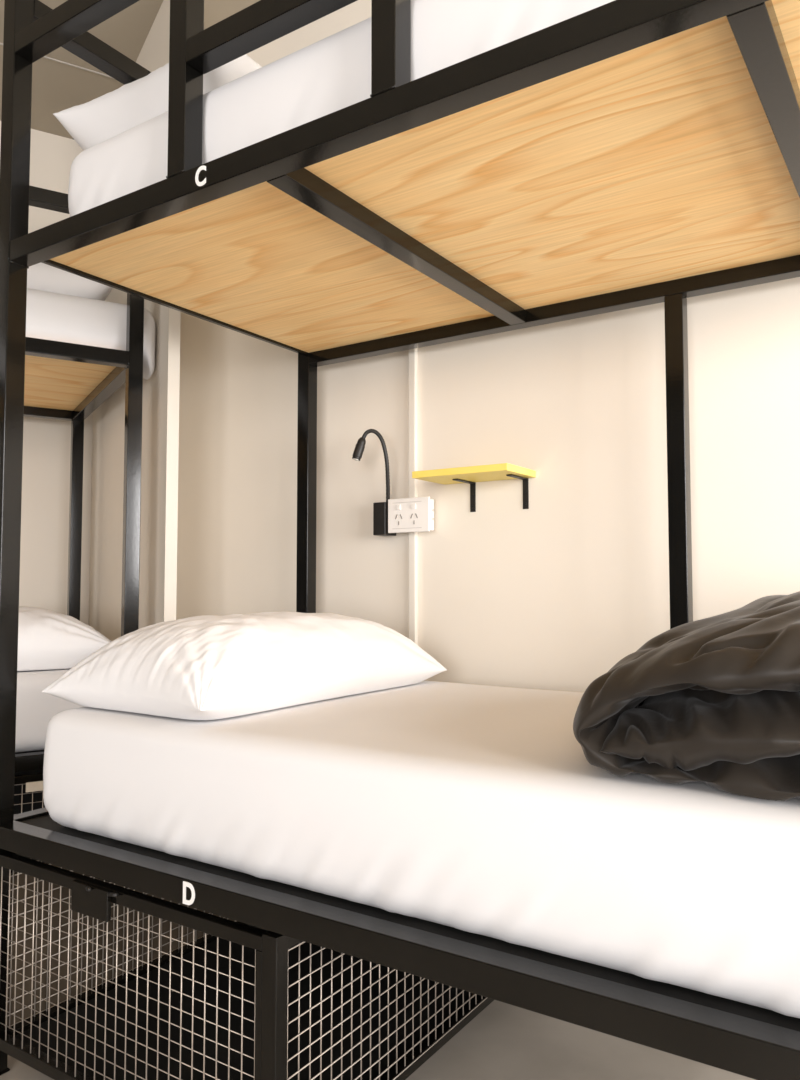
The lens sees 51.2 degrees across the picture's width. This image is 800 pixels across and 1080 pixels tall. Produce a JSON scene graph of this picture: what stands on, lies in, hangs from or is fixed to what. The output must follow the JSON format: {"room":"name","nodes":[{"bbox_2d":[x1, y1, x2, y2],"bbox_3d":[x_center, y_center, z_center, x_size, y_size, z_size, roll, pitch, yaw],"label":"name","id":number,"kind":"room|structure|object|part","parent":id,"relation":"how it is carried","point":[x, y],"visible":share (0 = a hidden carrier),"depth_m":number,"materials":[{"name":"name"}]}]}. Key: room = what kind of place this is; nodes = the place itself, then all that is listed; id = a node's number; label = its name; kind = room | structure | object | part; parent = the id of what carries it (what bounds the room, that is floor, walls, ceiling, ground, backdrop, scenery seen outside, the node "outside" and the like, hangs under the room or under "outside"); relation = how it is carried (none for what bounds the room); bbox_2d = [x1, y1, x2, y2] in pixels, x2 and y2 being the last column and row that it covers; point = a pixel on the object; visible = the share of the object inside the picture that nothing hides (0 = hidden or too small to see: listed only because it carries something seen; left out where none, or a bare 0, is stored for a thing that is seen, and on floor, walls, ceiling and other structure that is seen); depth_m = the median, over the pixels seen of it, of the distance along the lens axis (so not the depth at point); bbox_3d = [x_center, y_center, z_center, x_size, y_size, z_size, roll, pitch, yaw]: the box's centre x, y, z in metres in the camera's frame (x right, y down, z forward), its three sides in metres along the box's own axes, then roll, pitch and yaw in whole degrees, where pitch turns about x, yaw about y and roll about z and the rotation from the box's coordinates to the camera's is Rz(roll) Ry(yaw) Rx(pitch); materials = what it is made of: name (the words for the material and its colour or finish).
{"room":"dormitory","nodes":[
{"label":"dormitory","id":0,"kind":"room"},
{"bbox_2d":[0,121,92,624],"bbox_3d":[-2.604,-0.304,2.584,3.196,2.708,0.090,2,-4,-31],"label":"wall","id":1,"kind":"structure","parent":0,"point":[44,543],"depth_m":3.27,"materials":[{"name":"beige paint"}]},
{"bbox_2d":[88,0,169,640],"bbox_3d":[-0.939,-0.288,2.880,0.032,2.708,1.105,2,-4,-31],"label":"wall partition","id":2,"kind":"structure","parent":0,"point":[108,430],"depth_m":2.68,"materials":[{"name":"beige paint"}]},
{"bbox_2d":[0,43,113,78],"bbox_3d":[-2.030,-1.671,2.355,2.430,0.002,0.007,2,-4,-31],"label":"trim","id":3,"kind":"structure","parent":2,"relation":"attached to","point":[0,43],"depth_m":2.89,"materials":[{"name":"grey plastic"}]},
{"bbox_2d":[164,307,180,621],"bbox_3d":[-0.654,-0.314,2.403,0.034,2.708,0.005,2,-4,-31],"label":"trim","id":4,"kind":"structure","parent":2,"relation":"attached to","point":[174,316],"depth_m":2.40,"materials":[{"name":"beige paint"}]},
{"bbox_2d":[0,0,259,138],"bbox_3d":[-1.543,-1.871,-0.593,7.560,0.072,6.854,-2,-4,34],"label":"ceiling","id":5,"kind":"structure","parent":0,"point":[57,87],"depth_m":2.88,"materials":[{"name":"paint"}]},
{"bbox_2d":[0,921,754,1079],"bbox_3d":[-1.543,0.904,-0.746,7.560,0.072,6.854,-2,-4,34],"label":"floor","id":6,"kind":"structure","parent":0,"point":[504,1041],"depth_m":1.61,"materials":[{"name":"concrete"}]},
{"bbox_2d":[12,769,44,871],"bbox_3d":[-1.304,0.839,2.500,0.693,0.417,0.890,2,-4,-31],"label":"cage","id":7,"kind":"object","parent":6,"relation":"on","point":[28,785],"visible":0.02,"depth_m":2.96,"materials":[{"name":"black paint"}]},
{"bbox_3d":[-1.071,0.789,2.140,0.664,0.346,0.019,2,-4,-31],"label":"door","id":8,"kind":"part","parent":7,"relation":"part of","materials":[{"name":"black paint"}]},
{"bbox_3d":[-0.899,0.651,2.236,0.189,0.025,0.005,2,-4,-31],"label":"label plate","id":9,"kind":"part","parent":7,"relation":"part of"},
{"bbox_2d":[15,185,143,771],"bbox_3d":[-1.842,-0.022,2.260,2.019,2.110,0.948,2,-4,-31],"label":"bunk bed","id":10,"kind":"object","parent":6,"relation":"on","point":[64,380],"visible":0.34,"depth_m":2.39,"materials":[{"name":"black paint"}]},
{"bbox_3d":[-1.611,0.567,1.840,1.931,0.040,0.040,2,-4,-31],"label":"rail","id":11,"kind":"part","parent":10,"relation":"part of","materials":[{"name":"black metal"}]},
{"bbox_3d":[-2.073,-0.502,2.673,1.931,0.040,0.040,2,-4,-31],"label":"rail","id":12,"kind":"part","parent":10,"relation":"part of","materials":[{"name":"black metal"}]},
{"bbox_3d":[-1.268,-0.949,2.129,1.129,0.040,0.040,2,-4,-31],"label":"guard rail","id":13,"kind":"part","parent":10,"relation":"part of","materials":[{"name":"black metal"}]},
{"bbox_2d":[15,668,84,752],"bbox_3d":[-1.839,0.465,2.229,1.914,0.217,0.860,2,-4,-31],"label":"mattress","id":14,"kind":"object","parent":10,"relation":"on","point":[35,708],"visible":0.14,"depth_m":2.25,"materials":[{"name":"white fabric"}]},
{"bbox_2d":[17,606,110,670],"bbox_3d":[-1.200,0.292,2.602,0.441,0.170,0.774,2,-4,-31],"label":"pillow","id":15,"kind":"object","parent":14,"relation":"on","point":[47,639],"visible":0.76,"depth_m":2.34,"materials":[{"name":"white fabric"}]},
{"bbox_3d":[-1.226,0.025,3.150,0.040,2.106,0.040,2,-4,-31],"label":"post","id":16,"kind":"part","parent":10,"relation":"part of","materials":[{"name":"black metal"}]},
{"bbox_3d":[-1.611,-0.544,1.901,1.931,0.040,0.040,2,-4,-31],"label":"rail","id":17,"kind":"part","parent":10,"relation":"part of","materials":[{"name":"black metal"}]},
{"bbox_2d":[26,288,155,379],"bbox_3d":[-1.797,-0.602,2.322,2.022,0.211,0.844,2,-4,-31],"label":"mattress","id":18,"kind":"object","parent":10,"relation":"on","point":[52,316],"visible":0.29,"depth_m":2.37,"materials":[{"name":"white fabric"}]},
{"bbox_2d":[27,263,112,300],"bbox_3d":[-1.217,-0.767,2.672,0.450,0.155,0.774,2,-4,-31],"label":"pillow","id":19,"kind":"object","parent":18,"relation":"on","point":[40,276],"visible":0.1,"depth_m":2.40,"materials":[{"name":"white fabric"}]},
{"bbox_3d":[-0.996,-0.495,2.791,0.040,0.040,0.860,2,-4,-31],"label":"rail","id":20,"kind":"part","parent":10,"relation":"part of","materials":[{"name":"black metal"}]},
{"bbox_3d":[-0.765,-0.018,2.378,0.040,2.106,0.040,2,-4,-31],"label":"post","id":21,"kind":"part","parent":10,"relation":"part of","materials":[{"name":"black metal"}]},
{"bbox_2d":[0,852,493,1079],"bbox_3d":[-0.225,0.795,1.708,0.700,0.417,0.908,-2,-4,34],"label":"cage","id":22,"kind":"object","parent":6,"relation":"on","point":[239,1000],"visible":0.58,"depth_m":1.54,"materials":[{"name":"black paint"}]},
{"bbox_3d":[-0.496,0.776,1.903,0.021,0.346,0.833,-2,-4,34],"label":"panel","id":23,"kind":"part","parent":22,"relation":"part of","materials":[{"name":"black paint"}]},
{"bbox_3d":[-0.467,0.746,1.366,0.664,0.346,0.019,-2,-4,34],"label":"door","id":24,"kind":"part","parent":22,"relation":"part of","materials":[{"name":"black paint"}]},
{"bbox_3d":[-0.215,0.931,1.710,0.675,0.007,0.837,-2,-4,34],"label":"board","id":25,"kind":"part","parent":22,"relation":"part of","materials":[{"name":"black metal"}]},
{"bbox_3d":[-0.177,0.765,1.173,0.027,0.417,0.025,-2,-4,34],"label":"leg","id":26,"kind":"part","parent":22,"relation":"part of","materials":[{"name":"black paint"}]},
{"bbox_3d":[0.061,0.755,1.533,0.021,0.346,0.833,-2,-4,34],"label":"panel","id":27,"kind":"part","parent":22,"relation":"part of","materials":[{"name":"black paint"}]},
{"bbox_2d":[0,0,799,1079],"bbox_3d":[0.307,-0.067,1.447,2.019,2.110,0.948,-2,-4,34],"label":"bunk bed","id":28,"kind":"object","parent":6,"relation":"on","point":[616,155],"visible":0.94,"depth_m":1.39,"materials":[{"name":"black paint"}]},
{"bbox_3d":[-0.763,0.993,1.560,0.047,0.004,0.047,-2,-4,34],"label":"foot plate","id":29,"kind":"part","parent":28,"relation":"part of","materials":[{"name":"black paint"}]},
{"bbox_3d":[-0.763,-0.060,1.618,0.040,2.106,0.040,-2,-4,34],"label":"post","id":30,"kind":"part","parent":28,"relation":"part of","materials":[{"name":"black metal"}]},
{"bbox_3d":[-0.512,0.574,1.957,0.035,0.040,0.860,-2,-4,34],"label":"rail","id":31,"kind":"part","parent":28,"relation":"part of","materials":[{"name":"black metal"}]},
{"bbox_3d":[-0.371,-0.989,1.408,0.901,0.040,0.040,-2,-4,34],"label":"guard rail","id":32,"kind":"part","parent":28,"relation":"part of","materials":[{"name":"black metal"}]},
{"bbox_3d":[-0.514,-1.052,2.048,0.040,0.040,0.860,-2,-4,34],"label":"guard rail","id":33,"kind":"part","parent":28,"relation":"part of","materials":[{"name":"black metal"}]},
{"bbox_3d":[-0.503,-0.564,2.014,0.014,0.042,0.860,-2,-4,34],"label":"rail","id":34,"kind":"part","parent":28,"relation":"part of","materials":[{"name":"black metal"}]},
{"bbox_3d":[-0.355,-0.781,1.386,0.040,0.376,0.040,-2,-4,34],"label":"guard post","id":35,"kind":"part","parent":28,"relation":"part of","materials":[{"name":"black metal"}]},
{"bbox_3d":[-0.183,-0.801,1.273,0.370,0.040,0.040,-2,-4,34],"label":"guard rail","id":36,"kind":"part","parent":28,"relation":"part of","materials":[{"name":"black metal"}]},
{"bbox_3d":[-0.265,-0.018,2.366,0.040,2.106,0.040,-2,-4,34],"label":"post","id":37,"kind":"part","parent":28,"relation":"part of","materials":[{"name":"black metal"}]},
{"bbox_2d":[68,0,614,216],"bbox_3d":[0.334,-0.687,1.465,1.850,0.190,0.848,-2,-4,34],"label":"mattress","id":38,"kind":"object","parent":28,"relation":"on","point":[331,74],"visible":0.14,"depth_m":1.28,"materials":[{"name":"white fabric"}]},
{"bbox_2d":[53,54,260,149],"bbox_3d":[-0.291,-0.846,1.896,0.472,0.174,0.792,-2,-4,34],"label":"pillow","id":39,"kind":"object","parent":38,"relation":"on","point":[96,121],"visible":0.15,"depth_m":1.60,"materials":[{"name":"white fabric"}]},
{"bbox_3d":[0.058,-0.589,1.100,1.930,0.040,0.040,-2,-4,34],"label":"rail","id":40,"kind":"part","parent":28,"relation":"part of","materials":[{"name":"black metal"}]},
{"bbox_3d":[-0.012,-0.794,1.158,0.040,0.376,0.040,-2,-4,34],"label":"guard post","id":41,"kind":"part","parent":28,"relation":"part of","materials":[{"name":"black metal"}]},
{"bbox_3d":[0.058,0.523,1.039,1.930,0.040,0.040,-2,-4,34],"label":"rail","id":42,"kind":"part","parent":28,"relation":"part of","materials":[{"name":"black metal"}]},
{"bbox_2d":[43,681,799,1017],"bbox_3d":[0.327,0.418,1.401,1.858,0.220,0.860,-2,-4,34],"label":"mattress","id":43,"kind":"object","parent":28,"relation":"on","point":[477,809],"visible":0.96,"depth_m":1.09,"materials":[{"name":"white fabric"}]},
{"bbox_2d":[42,611,446,719],"bbox_3d":[-0.287,0.243,1.812,0.437,0.173,0.792,-2,-4,34],"label":"pillow","id":44,"kind":"object","parent":43,"relation":"on","point":[203,667],"visible":1,"depth_m":1.57,"materials":[{"name":"white fabric"}]},
{"bbox_2d":[573,591,799,800],"bbox_3d":[0.735,0.160,1.137,0.834,0.262,0.805,-2,-4,34],"label":"duvet","id":45,"kind":"object","parent":43,"relation":"on","point":[714,701],"visible":1,"depth_m":0.95,"materials":[{"name":"grey fabric"}]},
{"bbox_3d":[0.556,-0.547,1.849,1.930,0.040,0.040,-2,-4,34],"label":"rail","id":46,"kind":"part","parent":28,"relation":"part of","materials":[{"name":"black metal"}]},
{"bbox_3d":[0.600,0.238,1.776,0.039,1.535,0.040,-2,-4,34],"label":"post","id":47,"kind":"part","parent":28,"relation":"part of","materials":[{"name":"black metal"}]},
{"bbox_2d":[176,0,799,692],"bbox_3d":[1.247,-0.362,1.533,5.355,2.708,0.090,-2,-4,34],"label":"wall","id":48,"kind":"structure","parent":0,"point":[552,594],"depth_m":2.10,"materials":[{"name":"beige paint"}]},
{"bbox_2d":[352,429,395,535],"bbox_3d":[-0.061,-0.156,2.256,0.069,0.284,0.138,-3,-4,44],"label":"reading lamp","id":49,"kind":"object","parent":48,"relation":"attached to","point":[380,509],"visible":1,"depth_m":2.25,"materials":[{"name":"black metal"}]},
{"bbox_2d":[388,496,433,532],"bbox_3d":[0.030,-0.066,2.230,0.130,0.092,0.038,-2,-4,34],"label":"power outlet","id":50,"kind":"object","parent":48,"relation":"attached to","point":[416,514],"visible":1,"depth_m":2.21,"materials":[{"name":"white plastic"}]},
{"bbox_2d":[408,348,417,644],"bbox_3d":[0.036,-0.321,2.273,0.022,2.707,0.016,-2,-4,34],"label":"cable conduit","id":51,"kind":"object","parent":48,"relation":"attached to","point":[412,353],"visible":0.2,"depth_m":2.26,"materials":[{"name":"white paint"}]},
{"bbox_2d":[412,463,535,511],"bbox_3d":[0.184,-0.125,2.077,0.264,0.094,0.160,-2,-4,34],"label":"wall shelf","id":52,"kind":"object","parent":48,"relation":"attached to","point":[470,475],"visible":1,"depth_m":2.05,"materials":[{"name":"yellow wood"}]}
]}

